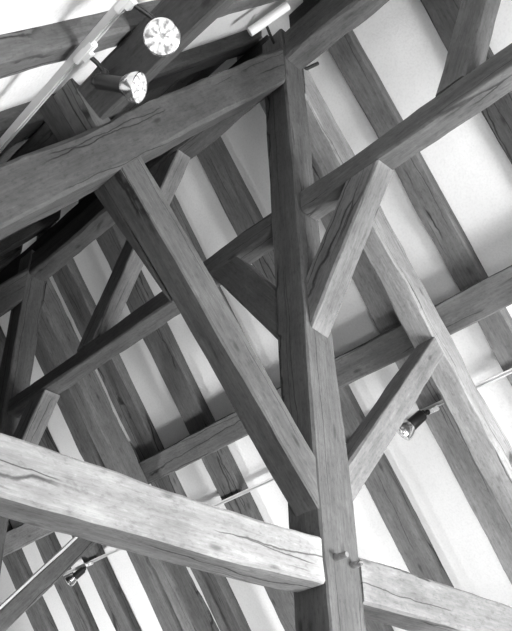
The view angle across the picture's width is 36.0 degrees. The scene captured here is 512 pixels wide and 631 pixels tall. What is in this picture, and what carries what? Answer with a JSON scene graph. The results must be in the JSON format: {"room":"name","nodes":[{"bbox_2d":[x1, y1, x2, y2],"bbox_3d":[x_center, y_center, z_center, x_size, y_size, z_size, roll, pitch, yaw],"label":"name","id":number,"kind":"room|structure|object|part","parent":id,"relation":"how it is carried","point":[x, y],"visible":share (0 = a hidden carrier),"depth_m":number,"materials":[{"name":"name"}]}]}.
{"room":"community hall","nodes":[
{"label":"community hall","id":0,"kind":"room"},
{"bbox_2d":[0,0,511,630],"bbox_3d":[-1.147,0.638,6.395,8.800,6.046,12.300,29,-46,-36],"label":"ceiling","id":1,"kind":"structure","parent":0,"point":[469,165],"depth_m":6.91,"materials":[{"name":"paint"}]},
{"bbox_2d":[0,245,22,268],"bbox_3d":[-4.304,0.804,6.375,4.370,6.291,0.262,29,-46,-36],"label":"rafter","id":2,"kind":"object","parent":1,"relation":"attached to","point":[7,258],"visible":0.52,"depth_m":9.13,"materials":[{"name":"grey wood"}]},
{"bbox_2d":[2,521,57,630],"bbox_3d":[-3.009,3.609,10.440,4.370,6.237,0.356,29,-46,-36],"label":"rafter","id":3,"kind":"object","parent":1,"relation":"attached to","point":[39,615],"visible":0.59,"depth_m":10.34,"materials":[{"name":"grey wood"}]},
{"bbox_2d":[0,210,60,256],"bbox_3d":[-3.742,0.454,5.923,4.370,6.302,0.265,29,-46,-36],"label":"rafter","id":4,"kind":"object","parent":1,"relation":"attached to","point":[11,243],"visible":0.56,"depth_m":8.40,"materials":[{"name":"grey wood"}]},
{"bbox_2d":[35,532,98,630],"bbox_3d":[-2.446,3.264,9.984,4.370,6.219,0.316,29,-46,-36],"label":"rafter","id":5,"kind":"object","parent":1,"relation":"attached to","point":[73,599],"visible":0.28,"depth_m":9.87,"materials":[{"name":"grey wood"}]},
{"bbox_2d":[0,326,141,630],"bbox_3d":[-1.933,2.953,9.566,4.371,6.217,0.318,29,-46,-36],"label":"rafter","id":6,"kind":"object","parent":1,"relation":"attached to","point":[115,603],"visible":0.3,"depth_m":9.45,"materials":[{"name":"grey wood"}]},
{"bbox_2d":[0,264,182,630],"bbox_3d":[-1.399,2.611,9.144,4.370,6.222,0.284,29,-46,-36],"label":"rafter","id":7,"kind":"object","parent":1,"relation":"attached to","point":[163,609],"visible":0.33,"depth_m":9.16,"materials":[{"name":"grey wood"}]},
{"bbox_2d":[0,61,224,241],"bbox_3d":[-4.314,0.797,6.369,4.404,6.041,7.710,29,-46,-36],"label":"trim","id":8,"kind":"structure","parent":1,"relation":"attached to","point":[5,155],"depth_m":6.60,"materials":[{"name":"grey wood"}]},
{"bbox_2d":[39,278,218,630],"bbox_3d":[-0.766,2.931,8.257,4.257,6.239,0.251,28,-46,-36],"label":"rafter","id":9,"kind":"object","parent":1,"relation":"attached to","point":[110,441],"visible":0.61,"depth_m":8.38,"materials":[{"name":"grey wood"}]},
{"bbox_2d":[3,523,53,556],"bbox_3d":[-2.757,2.666,9.851,0.298,0.312,4.331,29,-46,-36],"label":"purlin","id":10,"kind":"object","parent":9,"relation":"attached to","point":[21,536],"visible":0.27,"depth_m":9.89,"materials":[{"name":"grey wood"}]},
{"bbox_2d":[0,30,261,147],"bbox_3d":[-1.496,-0.923,4.104,4.371,6.306,0.263,29,-46,-36],"label":"rafter","id":11,"kind":"object","parent":1,"relation":"attached to","point":[201,57],"visible":0.4,"depth_m":5.92,"materials":[{"name":"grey wood"}]},
{"bbox_2d":[0,0,277,78],"bbox_3d":[-0.912,-1.281,3.632,4.370,6.313,0.174,29,-46,-36],"label":"rafter","id":12,"kind":"object","parent":1,"relation":"attached to","point":[31,48],"visible":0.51,"depth_m":3.55,"materials":[{"name":"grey wood"}]},
{"bbox_2d":[0,0,120,152],"bbox_3d":[-0.595,-1.324,3.405,0.058,0.254,2.648,26,-44,-34],"label":"track","id":13,"kind":"object","parent":12,"relation":"attached to","point":[111,16],"visible":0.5,"depth_m":3.73,"materials":[{"name":"metal"}]},
{"bbox_2d":[73,41,146,103],"bbox_3d":[-0.665,-1.081,3.586,0.346,0.230,0.195,13,-38,-20],"label":"spotlight","id":14,"kind":"object","parent":13,"relation":"attached to","point":[133,85],"visible":1,"depth_m":3.57,"materials":[{"name":"white plastic"}]},
{"bbox_3d":[-0.728,-1.151,3.611,0.039,0.055,0.143,-23,-40,26],"label":"stem","id":15,"kind":"part","parent":14,"relation":"part of","materials":[{"name":"black metal"}]},
{"bbox_3d":[-0.521,-1.031,3.572,0.014,0.135,0.135,13,-53,17],"label":"bulb","id":16,"kind":"part","parent":14,"relation":"part of","materials":[{"name":"white glass"}]},
{"bbox_2d":[114,0,180,56],"bbox_3d":[-0.451,-1.238,3.360,0.271,0.215,0.179,29,-46,-36],"label":"spotlight","id":17,"kind":"object","parent":13,"relation":"attached to","point":[161,35],"visible":1,"depth_m":3.33,"materials":[{"name":"white plastic"}]},
{"bbox_3d":[-0.467,-1.294,3.398,0.204,0.050,0.043,29,-46,-36],"label":"stem","id":18,"kind":"part","parent":17,"relation":"part of","materials":[{"name":"black metal"}]},
{"bbox_3d":[-0.398,-1.178,3.333,0.148,0.014,0.148,18,-77,-9],"label":"bulb","id":19,"kind":"part","parent":17,"relation":"part of","materials":[{"name":"white glass"}]},
{"bbox_2d":[247,1,289,35],"bbox_3d":[0.098,-2.292,6.090,0.352,0.252,0.075,-12,-37,14],"label":"pipe","id":20,"kind":"object","parent":12,"relation":"attached to","point":[284,7],"visible":1,"depth_m":6.06,"materials":[{"name":"white metal"}]},
{"bbox_2d":[36,223,250,630],"bbox_3d":[-0.784,2.238,8.643,4.371,6.224,0.340,29,-46,-36],"label":"rafter","id":21,"kind":"object","parent":1,"relation":"attached to","point":[218,594],"visible":0.53,"depth_m":8.70,"materials":[{"name":"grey wood"}]},
{"bbox_2d":[78,195,294,630],"bbox_3d":[-0.191,1.873,8.164,4.370,6.221,0.323,29,-46,-36],"label":"rafter","id":22,"kind":"object","parent":1,"relation":"attached to","point":[221,466],"visible":0.52,"depth_m":8.21,"materials":[{"name":"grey wood"}]},
{"bbox_2d":[170,195,393,630],"bbox_3d":[0.416,1.500,7.672,4.370,6.227,0.272,29,-46,-36],"label":"rafter","id":23,"kind":"object","parent":1,"relation":"attached to","point":[371,625],"visible":0.12,"depth_m":7.86,"materials":[{"name":"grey wood"}]},
{"bbox_2d":[197,136,453,586],"bbox_3d":[0.971,1.166,7.219,4.370,6.220,0.296,29,-46,-36],"label":"rafter","id":24,"kind":"object","parent":1,"relation":"attached to","point":[396,510],"visible":0.39,"depth_m":7.14,"materials":[{"name":"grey wood"}]},
{"bbox_2d":[237,37,511,583],"bbox_3d":[1.577,0.789,6.732,4.370,6.212,0.306,29,-46,-36],"label":"rafter","id":25,"kind":"object","parent":1,"relation":"attached to","point":[478,494],"visible":0.23,"depth_m":6.65,"materials":[{"name":"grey wood"}]},
{"bbox_2d":[303,0,511,384],"bbox_3d":[2.131,0.447,6.285,4.370,6.208,0.247,29,-46,-36],"label":"rafter","id":26,"kind":"object","parent":1,"relation":"attached to","point":[420,185],"visible":0.79,"depth_m":6.41,"materials":[{"name":"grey wood"}]},
{"bbox_2d":[63,368,511,575],"bbox_3d":[0.105,1.638,7.756,0.046,0.100,7.150,28,-46,-36],"label":"track","id":27,"kind":"object","parent":26,"relation":"attached to","point":[509,371],"visible":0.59,"depth_m":7.81,"materials":[{"name":"white metal"}]},
{"bbox_2d":[65,561,92,586],"bbox_3d":[-2.113,3.086,9.418,0.369,0.259,0.142,-18,-38,21],"label":"spotlight","id":28,"kind":"object","parent":27,"relation":"attached to","point":[71,579],"visible":1,"depth_m":9.41,"materials":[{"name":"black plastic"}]},
{"bbox_2d":[397,405,438,440],"bbox_3d":[1.352,0.911,6.582,0.384,0.272,0.170,-4,-36,3],"label":"spotlight","id":29,"kind":"object","parent":27,"relation":"attached to","point":[408,427],"visible":0.91,"depth_m":6.53,"materials":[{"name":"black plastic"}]},
{"bbox_3d":[1.206,0.984,6.548,0.014,0.160,0.160,-40,-60,-11],"label":"bulb","id":30,"kind":"part","parent":29,"relation":"part of","materials":[{"name":"white glass"}]},
{"bbox_2d":[420,0,511,163],"bbox_3d":[2.731,0.080,5.798,4.371,6.224,0.275,29,-46,-36],"label":"rafter","id":31,"kind":"object","parent":1,"relation":"attached to","point":[443,14],"visible":0.4,"depth_m":6.01,"materials":[{"name":"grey wood"}]},
{"label":"floor","id":32,"kind":"structure","parent":0,"visible":0},
{"bbox_2d":[0,250,45,572],"bbox_3d":[-2.369,2.363,6.736,0.254,7.360,0.252,29,-46,-36],"label":"post","id":33,"kind":"object","parent":32,"relation":"on","point":[17,361],"visible":0.65,"depth_m":8.06,"materials":[{"name":"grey wood"}]},
{"bbox_2d":[0,269,27,316],"bbox_3d":[-3.984,1.264,5.582,4.256,6.305,0.272,29,-46,-36],"label":"rafter","id":34,"kind":"object","parent":33,"relation":"attached to","point":[12,289],"visible":1,"depth_m":8.27,"materials":[{"name":"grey wood"}]},
{"bbox_2d":[13,390,59,444],"bbox_3d":[-2.082,1.236,7.141,0.176,0.950,0.671,29,-46,-36],"label":"brace","id":35,"kind":"object","parent":33,"relation":"attached to","point":[34,420],"visible":0.51,"depth_m":7.20,"materials":[{"name":"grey wood"}]},
{"bbox_2d":[0,536,95,630],"bbox_3d":[-1.782,2.328,7.440,1.385,1.710,0.188,29,-46,-36],"label":"strut","id":36,"kind":"object","parent":33,"relation":"attached to","point":[42,580],"visible":0.58,"depth_m":7.07,"materials":[{"name":"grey wood"}]},
{"bbox_2d":[7,213,273,418],"bbox_3d":[-1.075,0.134,6.644,0.184,0.186,3.582,29,-46,-36],"label":"beam","id":37,"kind":"structure","parent":33,"relation":"attached to","point":[256,241],"depth_m":6.54,"materials":[{"name":"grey wood"}]},
{"bbox_2d":[77,150,189,351],"bbox_3d":[-1.103,-0.565,7.138,0.168,1.519,1.362,29,-46,-36],"label":"brace","id":38,"kind":"object","parent":37,"relation":"on","point":[127,268],"visible":0.63,"depth_m":7.04,"materials":[{"name":"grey wood"}]},
{"bbox_2d":[29,53,263,280],"bbox_3d":[-1.132,-1.306,7.671,0.219,0.322,3.598,29,-46,-36],"label":"ridge beam","id":39,"kind":"structure","parent":33,"relation":"attached to","point":[92,222],"depth_m":8.04,"materials":[{"name":"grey wood"}]},
{"bbox_2d":[0,35,269,283],"bbox_3d":[-2.708,-0.598,9.122,0.058,0.317,8.046,29,-46,-36],"label":"board","id":40,"kind":"object","parent":39,"relation":"on","point":[11,270],"visible":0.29,"depth_m":8.63,"materials":[{"name":"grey wood"}]},
{"bbox_2d":[262,26,365,630],"bbox_3d":[0.325,0.668,4.508,0.583,7.360,0.327,29,-46,-36],"label":"post","id":41,"kind":"object","parent":32,"relation":"on","point":[308,378],"visible":0.83,"depth_m":4.70,"materials":[{"name":"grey wood"}]},
{"bbox_2d":[0,48,285,239],"bbox_3d":[-1.287,-0.400,3.404,4.257,6.299,0.278,28,-46,-36],"label":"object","id":42,"kind":"structure","parent":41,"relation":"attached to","point":[35,185],"depth_m":4.30,"materials":[{"name":"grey wood"}]},
{"bbox_2d":[7,0,235,161],"bbox_3d":[-0.855,-1.190,4.324,0.289,0.288,7.923,29,-46,-36],"label":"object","id":43,"kind":"structure","parent":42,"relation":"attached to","point":[191,17],"depth_m":4.02,"materials":[{"name":"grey wood"}]},
{"bbox_2d":[0,433,324,592],"bbox_3d":[-0.772,0.715,3.150,2.916,0.276,0.216,29,-46,-36],"label":"tie beam","id":44,"kind":"structure","parent":41,"relation":"attached to","point":[41,487],"depth_m":3.30,"materials":[{"name":"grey wood"}]},
{"bbox_2d":[54,78,319,516],"bbox_3d":[-0.391,-0.099,4.233,1.777,1.982,0.176,29,-46,-36],"label":"strut","id":45,"kind":"object","parent":41,"relation":"attached to","point":[252,394],"visible":0.95,"depth_m":4.23,"materials":[{"name":"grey wood"}]},
{"bbox_2d":[39,94,171,301],"bbox_3d":[-0.802,-0.651,4.309,0.925,0.998,0.148,21,-42,-29],"label":"brace","id":46,"kind":"object","parent":45,"relation":"attached to","point":[53,116],"visible":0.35,"depth_m":4.33,"materials":[{"name":"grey wood"}]},
{"bbox_2d":[211,257,277,339],"bbox_3d":[-0.031,-0.030,5.478,0.177,0.949,0.670,28,-46,-36],"label":"brace","id":47,"kind":"object","parent":41,"relation":"attached to","point":[241,279],"visible":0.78,"depth_m":5.43,"materials":[{"name":"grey wood"}]},
{"bbox_2d":[284,0,388,69],"bbox_3d":[1.692,-3.027,5.377,0.232,0.394,3.956,29,-46,-36],"label":"ridge beam","id":48,"kind":"structure","parent":41,"relation":"attached to","point":[328,21],"depth_m":6.20,"materials":[{"name":"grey wood"}]},
{"bbox_2d":[289,0,320,26],"bbox_3d":[1.686,-3.307,5.574,0.056,0.296,3.946,29,-46,-36],"label":"board","id":49,"kind":"object","parent":48,"relation":"on","point":[306,6],"visible":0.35,"depth_m":6.62,"materials":[{"name":"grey wood"}]},
{"bbox_2d":[306,160,393,337],"bbox_3d":[0.617,-0.424,4.955,0.179,0.957,0.678,29,-46,-36],"label":"brace","id":50,"kind":"object","parent":41,"relation":"attached to","point":[331,271],"visible":1,"depth_m":4.97,"materials":[{"name":"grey wood"}]},
{"bbox_2d":[346,337,443,500],"bbox_3d":[0.924,0.658,5.274,1.355,1.685,0.188,29,-46,-36],"label":"strut","id":51,"kind":"object","parent":41,"relation":"attached to","point":[371,438],"visible":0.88,"depth_m":5.10,"materials":[{"name":"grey wood"}]},
{"bbox_2d":[300,43,511,220],"bbox_3d":[1.750,-1.605,4.359,0.183,0.190,3.948,29,-46,-36],"label":"beam","id":52,"kind":"structure","parent":41,"relation":"attached to","point":[491,80],"depth_m":4.85,"materials":[{"name":"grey wood"}]},
{"bbox_2d":[436,0,500,95],"bbox_3d":[1.409,-1.978,5.016,0.168,1.195,0.790,29,-46,-36],"label":"brace","id":53,"kind":"object","parent":52,"relation":"on","point":[475,22],"visible":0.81,"depth_m":4.86,"materials":[{"name":"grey wood"}]},
{"bbox_2d":[302,68,511,529],"bbox_3d":[1.928,1.266,6.084,4.257,6.266,0.245,29,-46,-36],"label":"rafter","id":54,"kind":"object","parent":41,"relation":"attached to","point":[488,446],"visible":0.7,"depth_m":6.14,"materials":[{"name":"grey wood"}]},
{"bbox_2d":[138,265,511,483],"bbox_3d":[1.545,0.018,6.373,0.300,0.315,7.923,29,-46,-36],"label":"purlin","id":55,"kind":"object","parent":54,"relation":"attached to","point":[492,294],"visible":0.68,"depth_m":6.72,"materials":[{"name":"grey wood"}]},
{"bbox_2d":[358,557,511,630],"bbox_3d":[1.508,1.979,5.009,2.873,0.265,0.212,29,-46,-36],"label":"tie beam","id":56,"kind":"structure","parent":41,"relation":"attached to","point":[392,596],"depth_m":4.43,"materials":[{"name":"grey wood"}]}
]}

